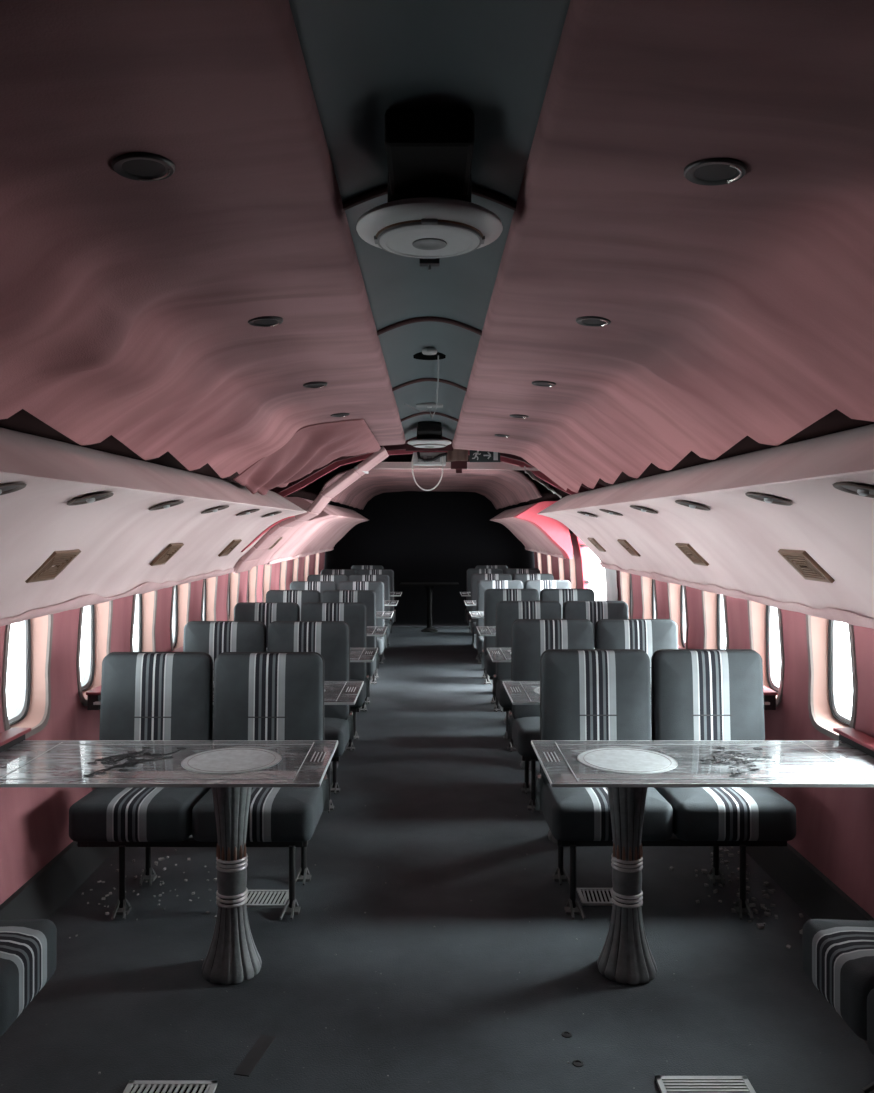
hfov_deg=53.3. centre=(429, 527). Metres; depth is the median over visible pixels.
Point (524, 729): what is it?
seat cushion
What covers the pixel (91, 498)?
light
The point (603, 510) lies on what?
light
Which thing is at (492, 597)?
seat
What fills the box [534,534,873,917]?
wall
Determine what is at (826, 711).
window
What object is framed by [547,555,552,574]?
window
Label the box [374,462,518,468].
beam
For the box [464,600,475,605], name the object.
glass table
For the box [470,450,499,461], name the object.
exit sign
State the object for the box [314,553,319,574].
window
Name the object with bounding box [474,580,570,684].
seat
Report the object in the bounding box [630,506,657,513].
light
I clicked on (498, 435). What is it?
recessed light
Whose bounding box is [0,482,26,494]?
light
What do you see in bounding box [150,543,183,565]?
air vent
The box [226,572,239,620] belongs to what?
window
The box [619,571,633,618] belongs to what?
window
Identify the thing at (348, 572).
seat
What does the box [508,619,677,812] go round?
seat
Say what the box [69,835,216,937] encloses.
litter
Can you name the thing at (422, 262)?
bracket
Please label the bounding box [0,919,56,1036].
seat
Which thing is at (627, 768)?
glass table
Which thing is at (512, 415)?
recessed light
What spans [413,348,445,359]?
ceiling light
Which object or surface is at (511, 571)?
seat
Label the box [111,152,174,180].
recessed light
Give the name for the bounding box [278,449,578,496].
hoop
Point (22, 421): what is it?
ceiling
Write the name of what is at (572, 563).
window
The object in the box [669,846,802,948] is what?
litter
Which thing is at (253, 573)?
window
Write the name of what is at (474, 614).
glass table
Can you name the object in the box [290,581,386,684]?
seat
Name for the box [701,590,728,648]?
window
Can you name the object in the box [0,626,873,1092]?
floor
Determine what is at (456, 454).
junction box
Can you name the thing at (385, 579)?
seat
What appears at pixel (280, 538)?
air vent
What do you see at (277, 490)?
hoop
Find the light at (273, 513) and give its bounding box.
[262,511,281,517]
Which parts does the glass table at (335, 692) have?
wall rail, glass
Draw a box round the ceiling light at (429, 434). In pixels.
[408,422,450,447]
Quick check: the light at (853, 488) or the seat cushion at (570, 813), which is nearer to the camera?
the light at (853, 488)
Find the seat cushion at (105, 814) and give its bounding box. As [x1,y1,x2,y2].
[69,787,210,841]
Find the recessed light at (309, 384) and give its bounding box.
[303,382,326,387]
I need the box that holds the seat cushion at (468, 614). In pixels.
[467,612,470,623]
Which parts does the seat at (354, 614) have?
backrest, backrest, leg, seat frame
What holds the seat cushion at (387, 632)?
on the seat at (385, 579)
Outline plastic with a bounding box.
[524,466,561,497]
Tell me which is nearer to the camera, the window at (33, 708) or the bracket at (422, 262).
the bracket at (422, 262)
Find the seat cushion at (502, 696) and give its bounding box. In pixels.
[496,679,510,707]
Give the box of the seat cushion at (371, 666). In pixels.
[366,657,375,676]
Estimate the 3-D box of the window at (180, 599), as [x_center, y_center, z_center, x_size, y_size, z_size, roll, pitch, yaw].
[-1.653,0.550,5.645,0.134,0.584,0.414,0,0,0]
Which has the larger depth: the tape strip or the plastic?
the plastic
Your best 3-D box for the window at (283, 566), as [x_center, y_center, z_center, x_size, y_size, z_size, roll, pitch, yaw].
[-1.653,0.550,9.605,0.134,0.584,0.414,0,0,0]
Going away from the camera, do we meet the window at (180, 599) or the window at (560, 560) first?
the window at (180, 599)
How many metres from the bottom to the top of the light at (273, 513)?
0.039 m
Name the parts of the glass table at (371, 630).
glass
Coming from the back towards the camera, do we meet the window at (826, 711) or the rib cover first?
the rib cover
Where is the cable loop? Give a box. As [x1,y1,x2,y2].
[411,455,443,490]
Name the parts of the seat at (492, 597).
backrest, backrest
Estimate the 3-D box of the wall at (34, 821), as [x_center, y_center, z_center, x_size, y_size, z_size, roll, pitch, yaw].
[-1.587,0.715,5.950,0.075,1.320,14.900,0,0,0]
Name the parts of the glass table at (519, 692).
glass, wall rail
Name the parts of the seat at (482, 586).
backrest, backrest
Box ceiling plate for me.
[416,403,442,407]
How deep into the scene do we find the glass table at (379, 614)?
8.00 m
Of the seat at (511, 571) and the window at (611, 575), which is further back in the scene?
the seat at (511, 571)
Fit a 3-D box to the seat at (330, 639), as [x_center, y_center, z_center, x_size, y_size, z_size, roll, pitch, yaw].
[-0.941,1.027,4.860,1.010,0.976,0.495,0,0,0]
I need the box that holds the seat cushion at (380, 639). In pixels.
[377,636,383,654]
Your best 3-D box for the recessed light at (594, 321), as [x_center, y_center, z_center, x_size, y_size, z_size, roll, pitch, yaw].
[0.460,-0.583,2.440,0.098,0.024,0.098,0,0,15]
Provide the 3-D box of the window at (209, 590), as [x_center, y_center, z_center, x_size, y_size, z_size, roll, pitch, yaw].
[-1.653,0.550,6.385,0.134,0.584,0.414,0,0,0]
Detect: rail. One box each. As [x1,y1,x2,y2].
[406,446,452,450]
[467,466,539,470]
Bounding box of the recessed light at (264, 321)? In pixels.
[248,316,282,326]
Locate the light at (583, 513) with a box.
[577,511,596,517]
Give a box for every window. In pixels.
[1,614,52,738]
[76,600,112,705]
[130,590,157,651]
[170,582,190,650]
[201,576,217,620]
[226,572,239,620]
[246,566,257,601]
[262,564,271,601]
[279,561,286,589]
[292,558,298,581]
[304,555,309,580]
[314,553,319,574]
[537,552,541,573]
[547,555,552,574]
[558,558,564,579]
[569,552,576,588]
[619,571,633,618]
[640,576,657,618]
[667,583,687,648]
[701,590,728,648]
[747,600,784,706]
[806,614,857,739]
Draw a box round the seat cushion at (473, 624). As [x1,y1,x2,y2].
[471,622,475,636]
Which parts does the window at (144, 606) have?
frame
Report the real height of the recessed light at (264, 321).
0.022 m
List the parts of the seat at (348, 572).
backrest, backrest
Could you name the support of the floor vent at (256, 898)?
in the floor
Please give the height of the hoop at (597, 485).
0.536 m
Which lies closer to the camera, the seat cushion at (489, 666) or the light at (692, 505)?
the light at (692, 505)
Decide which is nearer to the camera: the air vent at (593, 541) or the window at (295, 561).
the air vent at (593, 541)
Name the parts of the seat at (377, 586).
backrest, backrest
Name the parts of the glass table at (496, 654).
glass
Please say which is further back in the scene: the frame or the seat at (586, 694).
the frame
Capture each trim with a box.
[343,185,515,210]
[377,316,481,335]
[392,378,466,390]
[401,412,457,421]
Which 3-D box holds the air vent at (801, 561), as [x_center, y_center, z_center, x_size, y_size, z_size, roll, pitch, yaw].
[1.296,0.129,3.000,0.108,0.109,0.208,0,0,0]
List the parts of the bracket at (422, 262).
plate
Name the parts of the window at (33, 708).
frame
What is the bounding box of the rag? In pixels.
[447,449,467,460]
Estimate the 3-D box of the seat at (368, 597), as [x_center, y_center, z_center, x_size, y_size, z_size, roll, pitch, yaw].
[-0.942,1.027,7.380,1.010,0.976,0.495,0,0,0]
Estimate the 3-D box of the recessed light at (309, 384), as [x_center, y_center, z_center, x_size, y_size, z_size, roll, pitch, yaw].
[-0.460,-0.579,3.500,0.098,0.022,0.098,0,0,-8]
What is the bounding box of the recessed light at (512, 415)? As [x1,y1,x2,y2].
[510,414,528,417]
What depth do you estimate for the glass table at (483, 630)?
6.74 m
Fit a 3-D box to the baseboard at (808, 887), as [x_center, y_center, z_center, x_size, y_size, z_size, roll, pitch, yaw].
[1.540,1.438,5.950,0.120,0.155,14.900,0,0,0]
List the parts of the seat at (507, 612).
seat frame, leg, backrest, backrest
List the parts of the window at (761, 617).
frame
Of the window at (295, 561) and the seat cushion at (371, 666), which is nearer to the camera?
the seat cushion at (371, 666)
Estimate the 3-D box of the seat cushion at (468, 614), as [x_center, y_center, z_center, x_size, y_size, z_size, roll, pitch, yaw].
[0.722,1.154,11.175,0.476,0.172,0.464,0,0,0]
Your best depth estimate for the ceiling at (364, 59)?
1.40 m
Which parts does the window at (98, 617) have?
frame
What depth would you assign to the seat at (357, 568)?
12.55 m
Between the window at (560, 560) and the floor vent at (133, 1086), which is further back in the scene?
the window at (560, 560)
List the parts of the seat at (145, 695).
leg, leg, backrest, seat frame, backrest, leg, leg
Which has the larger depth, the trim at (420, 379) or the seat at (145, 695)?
the trim at (420, 379)
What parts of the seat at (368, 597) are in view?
backrest, backrest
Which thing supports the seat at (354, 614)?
on the floor
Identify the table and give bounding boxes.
[0,728,337,983]
[86,681,363,840]
[171,646,377,770]
[352,626,386,713]
[376,611,393,618]
[385,600,397,605]
[390,592,401,595]
[400,582,458,631]
[460,592,470,595]
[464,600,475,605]
[469,611,492,691]
[476,626,505,723]
[487,646,684,771]
[503,681,777,842]
[531,728,873,983]
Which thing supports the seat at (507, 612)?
on the floor
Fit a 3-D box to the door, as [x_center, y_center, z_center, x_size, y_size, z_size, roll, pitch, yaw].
[1.660,0.733,8.490,0.300,1.405,1.280,0,0,0]
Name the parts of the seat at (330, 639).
backrest, backrest, leg, leg, seat frame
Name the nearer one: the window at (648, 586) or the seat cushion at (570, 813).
the seat cushion at (570, 813)
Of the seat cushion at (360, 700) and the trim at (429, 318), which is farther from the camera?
the seat cushion at (360, 700)
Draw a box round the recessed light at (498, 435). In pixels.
[495,434,509,436]
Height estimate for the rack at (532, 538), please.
0.625 m
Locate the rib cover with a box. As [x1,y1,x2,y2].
[233,447,388,573]
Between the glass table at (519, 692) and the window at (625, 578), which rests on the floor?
the glass table at (519, 692)
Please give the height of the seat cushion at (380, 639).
0.170 m
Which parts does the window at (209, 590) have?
frame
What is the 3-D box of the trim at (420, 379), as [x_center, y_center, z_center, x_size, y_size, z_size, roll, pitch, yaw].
[0.000,-0.664,4.040,0.377,0.069,0.017,0,0,0]
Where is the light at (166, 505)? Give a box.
[149,500,183,510]
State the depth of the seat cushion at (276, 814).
3.39 m
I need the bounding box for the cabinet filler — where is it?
[233,518,309,567]
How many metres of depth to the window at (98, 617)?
4.36 m
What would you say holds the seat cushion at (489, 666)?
on the seat at (492, 597)
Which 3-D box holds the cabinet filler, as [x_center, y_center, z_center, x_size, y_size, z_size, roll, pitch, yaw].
[-1.291,0.122,7.185,0.424,0.415,1.410,0,0,0]
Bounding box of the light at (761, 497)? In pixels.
[745,492,791,505]
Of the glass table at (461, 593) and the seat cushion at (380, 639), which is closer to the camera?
the seat cushion at (380, 639)
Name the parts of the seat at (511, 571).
backrest, backrest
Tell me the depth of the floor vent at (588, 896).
3.56 m
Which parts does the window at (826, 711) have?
frame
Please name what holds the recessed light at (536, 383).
in the ceiling at (741, 308)
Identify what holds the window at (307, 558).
in the wall at (34, 821)
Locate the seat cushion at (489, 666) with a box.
[484,654,494,675]
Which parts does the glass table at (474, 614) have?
glass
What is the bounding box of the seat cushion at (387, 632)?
[385,623,389,636]
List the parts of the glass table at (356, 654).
wall rail, glass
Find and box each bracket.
[419,258,439,270]
[451,461,466,473]
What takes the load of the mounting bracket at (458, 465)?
attached to the rail at (468, 467)
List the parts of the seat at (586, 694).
leg, leg, backrest, seat frame, backrest, leg, leg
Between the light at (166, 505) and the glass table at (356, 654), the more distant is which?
the glass table at (356, 654)
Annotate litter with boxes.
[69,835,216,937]
[98,805,678,1088]
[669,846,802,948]
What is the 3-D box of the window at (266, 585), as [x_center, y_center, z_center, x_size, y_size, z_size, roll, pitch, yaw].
[-1.653,0.550,8.645,0.134,0.584,0.414,0,0,0]
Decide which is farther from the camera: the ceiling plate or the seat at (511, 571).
the seat at (511, 571)
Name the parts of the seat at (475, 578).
backrest, backrest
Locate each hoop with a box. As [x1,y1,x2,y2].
[269,443,588,493]
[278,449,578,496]
[405,436,604,489]
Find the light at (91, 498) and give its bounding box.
[67,492,113,505]
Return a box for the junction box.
[413,451,446,465]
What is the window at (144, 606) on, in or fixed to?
in the wall at (34, 821)
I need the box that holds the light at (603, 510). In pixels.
[599,509,622,515]
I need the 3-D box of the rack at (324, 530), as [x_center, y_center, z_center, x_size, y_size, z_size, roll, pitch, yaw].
[-1.206,0.027,10.550,0.592,0.626,5.300,0,0,0]
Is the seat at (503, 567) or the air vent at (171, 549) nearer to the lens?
the air vent at (171, 549)
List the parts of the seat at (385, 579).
backrest, backrest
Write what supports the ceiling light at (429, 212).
attached to the ceiling at (364, 59)
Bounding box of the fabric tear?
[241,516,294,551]
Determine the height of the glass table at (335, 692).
0.764 m
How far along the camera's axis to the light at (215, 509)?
4.03 m
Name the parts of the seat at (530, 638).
leg, seat frame, leg, backrest, backrest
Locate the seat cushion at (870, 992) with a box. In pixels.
[867,989,873,1054]
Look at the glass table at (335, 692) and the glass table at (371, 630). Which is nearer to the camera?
the glass table at (335, 692)
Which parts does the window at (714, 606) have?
frame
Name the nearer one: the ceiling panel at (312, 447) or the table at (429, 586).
the ceiling panel at (312, 447)
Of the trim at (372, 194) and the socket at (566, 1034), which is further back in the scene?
the socket at (566, 1034)
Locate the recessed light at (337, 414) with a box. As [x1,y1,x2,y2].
[330,413,349,416]
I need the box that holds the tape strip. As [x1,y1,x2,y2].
[234,1035,275,1076]
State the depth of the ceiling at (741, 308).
1.72 m
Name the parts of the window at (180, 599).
frame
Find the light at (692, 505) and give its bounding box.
[675,500,709,510]
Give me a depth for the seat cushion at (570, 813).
3.39 m
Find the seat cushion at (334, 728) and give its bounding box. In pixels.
[324,718,348,756]
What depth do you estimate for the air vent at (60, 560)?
2.98 m
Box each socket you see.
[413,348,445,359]
[561,1031,571,1037]
[572,1060,583,1066]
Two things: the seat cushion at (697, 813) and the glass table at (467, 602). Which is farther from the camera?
the glass table at (467, 602)
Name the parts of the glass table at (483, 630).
glass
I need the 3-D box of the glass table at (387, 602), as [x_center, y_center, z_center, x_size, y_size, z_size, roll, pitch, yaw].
[-0.957,1.133,9.290,1.232,0.764,0.576,0,0,0]
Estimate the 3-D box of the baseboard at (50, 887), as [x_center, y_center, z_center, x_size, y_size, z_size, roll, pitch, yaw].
[-1.540,1.438,5.950,0.120,0.155,14.900,0,0,0]
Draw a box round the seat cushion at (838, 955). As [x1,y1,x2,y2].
[802,919,873,1039]
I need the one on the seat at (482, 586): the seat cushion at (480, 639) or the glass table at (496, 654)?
the seat cushion at (480, 639)
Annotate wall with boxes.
[0,552,324,904]
[324,491,534,625]
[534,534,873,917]
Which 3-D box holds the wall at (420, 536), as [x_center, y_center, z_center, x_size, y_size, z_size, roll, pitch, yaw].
[0.000,0.215,13.440,3.800,2.700,0.060,0,0,0]
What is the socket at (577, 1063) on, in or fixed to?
on the floor
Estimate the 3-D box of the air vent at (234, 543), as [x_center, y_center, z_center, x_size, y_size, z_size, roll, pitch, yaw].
[-1.296,0.129,5.660,0.108,0.109,0.208,0,0,0]
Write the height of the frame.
0.614 m
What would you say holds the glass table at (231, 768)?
on the floor
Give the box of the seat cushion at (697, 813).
[654,787,795,840]
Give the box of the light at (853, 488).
[832,482,873,497]
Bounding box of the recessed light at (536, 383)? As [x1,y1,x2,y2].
[532,381,555,386]
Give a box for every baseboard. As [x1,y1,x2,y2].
[0,841,116,919]
[746,843,873,920]
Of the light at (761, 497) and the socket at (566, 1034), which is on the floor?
the socket at (566, 1034)
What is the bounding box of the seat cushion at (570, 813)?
[541,782,672,840]
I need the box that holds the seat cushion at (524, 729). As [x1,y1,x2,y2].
[512,717,539,755]
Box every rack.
[266,497,368,564]
[490,503,565,558]
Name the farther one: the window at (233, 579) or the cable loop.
the window at (233, 579)
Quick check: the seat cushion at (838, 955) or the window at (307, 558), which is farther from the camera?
the window at (307, 558)
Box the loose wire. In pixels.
[405,355,438,418]
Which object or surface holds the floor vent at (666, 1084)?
in the floor
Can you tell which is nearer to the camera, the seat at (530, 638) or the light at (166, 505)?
the light at (166, 505)
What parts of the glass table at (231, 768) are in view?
wall rail, glass, plate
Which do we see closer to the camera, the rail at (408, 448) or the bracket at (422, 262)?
the bracket at (422, 262)
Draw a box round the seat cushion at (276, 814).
[192,785,322,841]
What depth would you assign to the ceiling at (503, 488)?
10.02 m
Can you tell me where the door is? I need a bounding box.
[573,533,606,591]
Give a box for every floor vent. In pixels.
[123,1080,217,1092]
[246,890,288,907]
[576,888,642,905]
[655,1076,755,1092]
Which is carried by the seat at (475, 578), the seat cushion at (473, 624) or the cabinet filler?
the seat cushion at (473, 624)
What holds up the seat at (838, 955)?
on the floor
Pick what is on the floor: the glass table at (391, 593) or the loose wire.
the glass table at (391, 593)
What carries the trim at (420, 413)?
attached to the ceiling at (364, 59)
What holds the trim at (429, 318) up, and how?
attached to the ceiling at (364, 59)
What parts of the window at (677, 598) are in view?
frame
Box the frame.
[514,501,572,558]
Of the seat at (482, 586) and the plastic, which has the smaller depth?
the plastic
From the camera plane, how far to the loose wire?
3.75 m
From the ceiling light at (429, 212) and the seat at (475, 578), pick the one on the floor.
the seat at (475, 578)
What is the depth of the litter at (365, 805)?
2.97 m
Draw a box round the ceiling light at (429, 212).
[356,109,502,258]
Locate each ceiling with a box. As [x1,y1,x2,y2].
[0,0,405,478]
[0,409,873,533]
[289,0,569,439]
[318,467,541,509]
[452,0,873,492]
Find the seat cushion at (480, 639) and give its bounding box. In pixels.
[477,636,484,653]
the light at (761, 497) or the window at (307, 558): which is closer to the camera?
the light at (761, 497)
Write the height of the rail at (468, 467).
0.035 m
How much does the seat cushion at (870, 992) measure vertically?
0.184 m
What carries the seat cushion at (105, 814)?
on the seat at (145, 695)
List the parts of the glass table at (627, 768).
plate, glass, wall rail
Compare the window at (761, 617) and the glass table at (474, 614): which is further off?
the glass table at (474, 614)
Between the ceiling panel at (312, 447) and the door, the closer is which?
the ceiling panel at (312, 447)
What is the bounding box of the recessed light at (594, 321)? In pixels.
[576,316,610,326]
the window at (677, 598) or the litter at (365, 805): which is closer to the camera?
the litter at (365, 805)
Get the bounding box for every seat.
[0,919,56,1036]
[69,652,328,919]
[183,621,353,812]
[234,602,369,751]
[266,590,378,711]
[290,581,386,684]
[307,575,391,663]
[320,569,395,647]
[351,565,383,574]
[465,568,539,647]
[469,574,553,663]
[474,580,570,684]
[475,565,507,573]
[481,589,594,711]
[493,601,628,751]
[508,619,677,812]
[535,649,795,919]
[802,919,873,1092]
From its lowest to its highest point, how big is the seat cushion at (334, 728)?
0.170 m
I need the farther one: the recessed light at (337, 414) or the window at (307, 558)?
the window at (307, 558)
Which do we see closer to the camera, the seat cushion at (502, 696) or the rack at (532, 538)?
the seat cushion at (502, 696)
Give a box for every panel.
[233,419,380,494]
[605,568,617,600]
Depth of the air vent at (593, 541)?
6.69 m
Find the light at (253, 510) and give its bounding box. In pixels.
[236,509,259,515]
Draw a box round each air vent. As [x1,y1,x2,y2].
[25,549,80,582]
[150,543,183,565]
[218,539,241,556]
[268,537,281,549]
[587,538,605,551]
[617,539,640,556]
[675,543,708,565]
[778,549,834,582]
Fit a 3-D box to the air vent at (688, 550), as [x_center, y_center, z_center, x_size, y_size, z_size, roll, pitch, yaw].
[1.296,0.129,4.300,0.108,0.109,0.208,0,0,0]
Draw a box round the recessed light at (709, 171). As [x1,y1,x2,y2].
[684,158,747,185]
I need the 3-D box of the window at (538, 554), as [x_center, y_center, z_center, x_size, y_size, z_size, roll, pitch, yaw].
[1.653,0.550,12.735,0.134,0.584,0.414,0,0,0]
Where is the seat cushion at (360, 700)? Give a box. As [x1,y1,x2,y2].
[350,679,365,707]
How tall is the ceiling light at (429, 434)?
0.157 m
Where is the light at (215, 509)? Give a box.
[201,506,228,513]
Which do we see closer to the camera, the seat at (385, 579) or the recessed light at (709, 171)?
the recessed light at (709, 171)
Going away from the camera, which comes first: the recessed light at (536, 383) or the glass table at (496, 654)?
the recessed light at (536, 383)
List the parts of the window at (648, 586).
frame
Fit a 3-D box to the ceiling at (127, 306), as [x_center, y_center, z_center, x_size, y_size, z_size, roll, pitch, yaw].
[-0.624,-0.474,2.375,0.903,0.442,7.750,0,0,0]

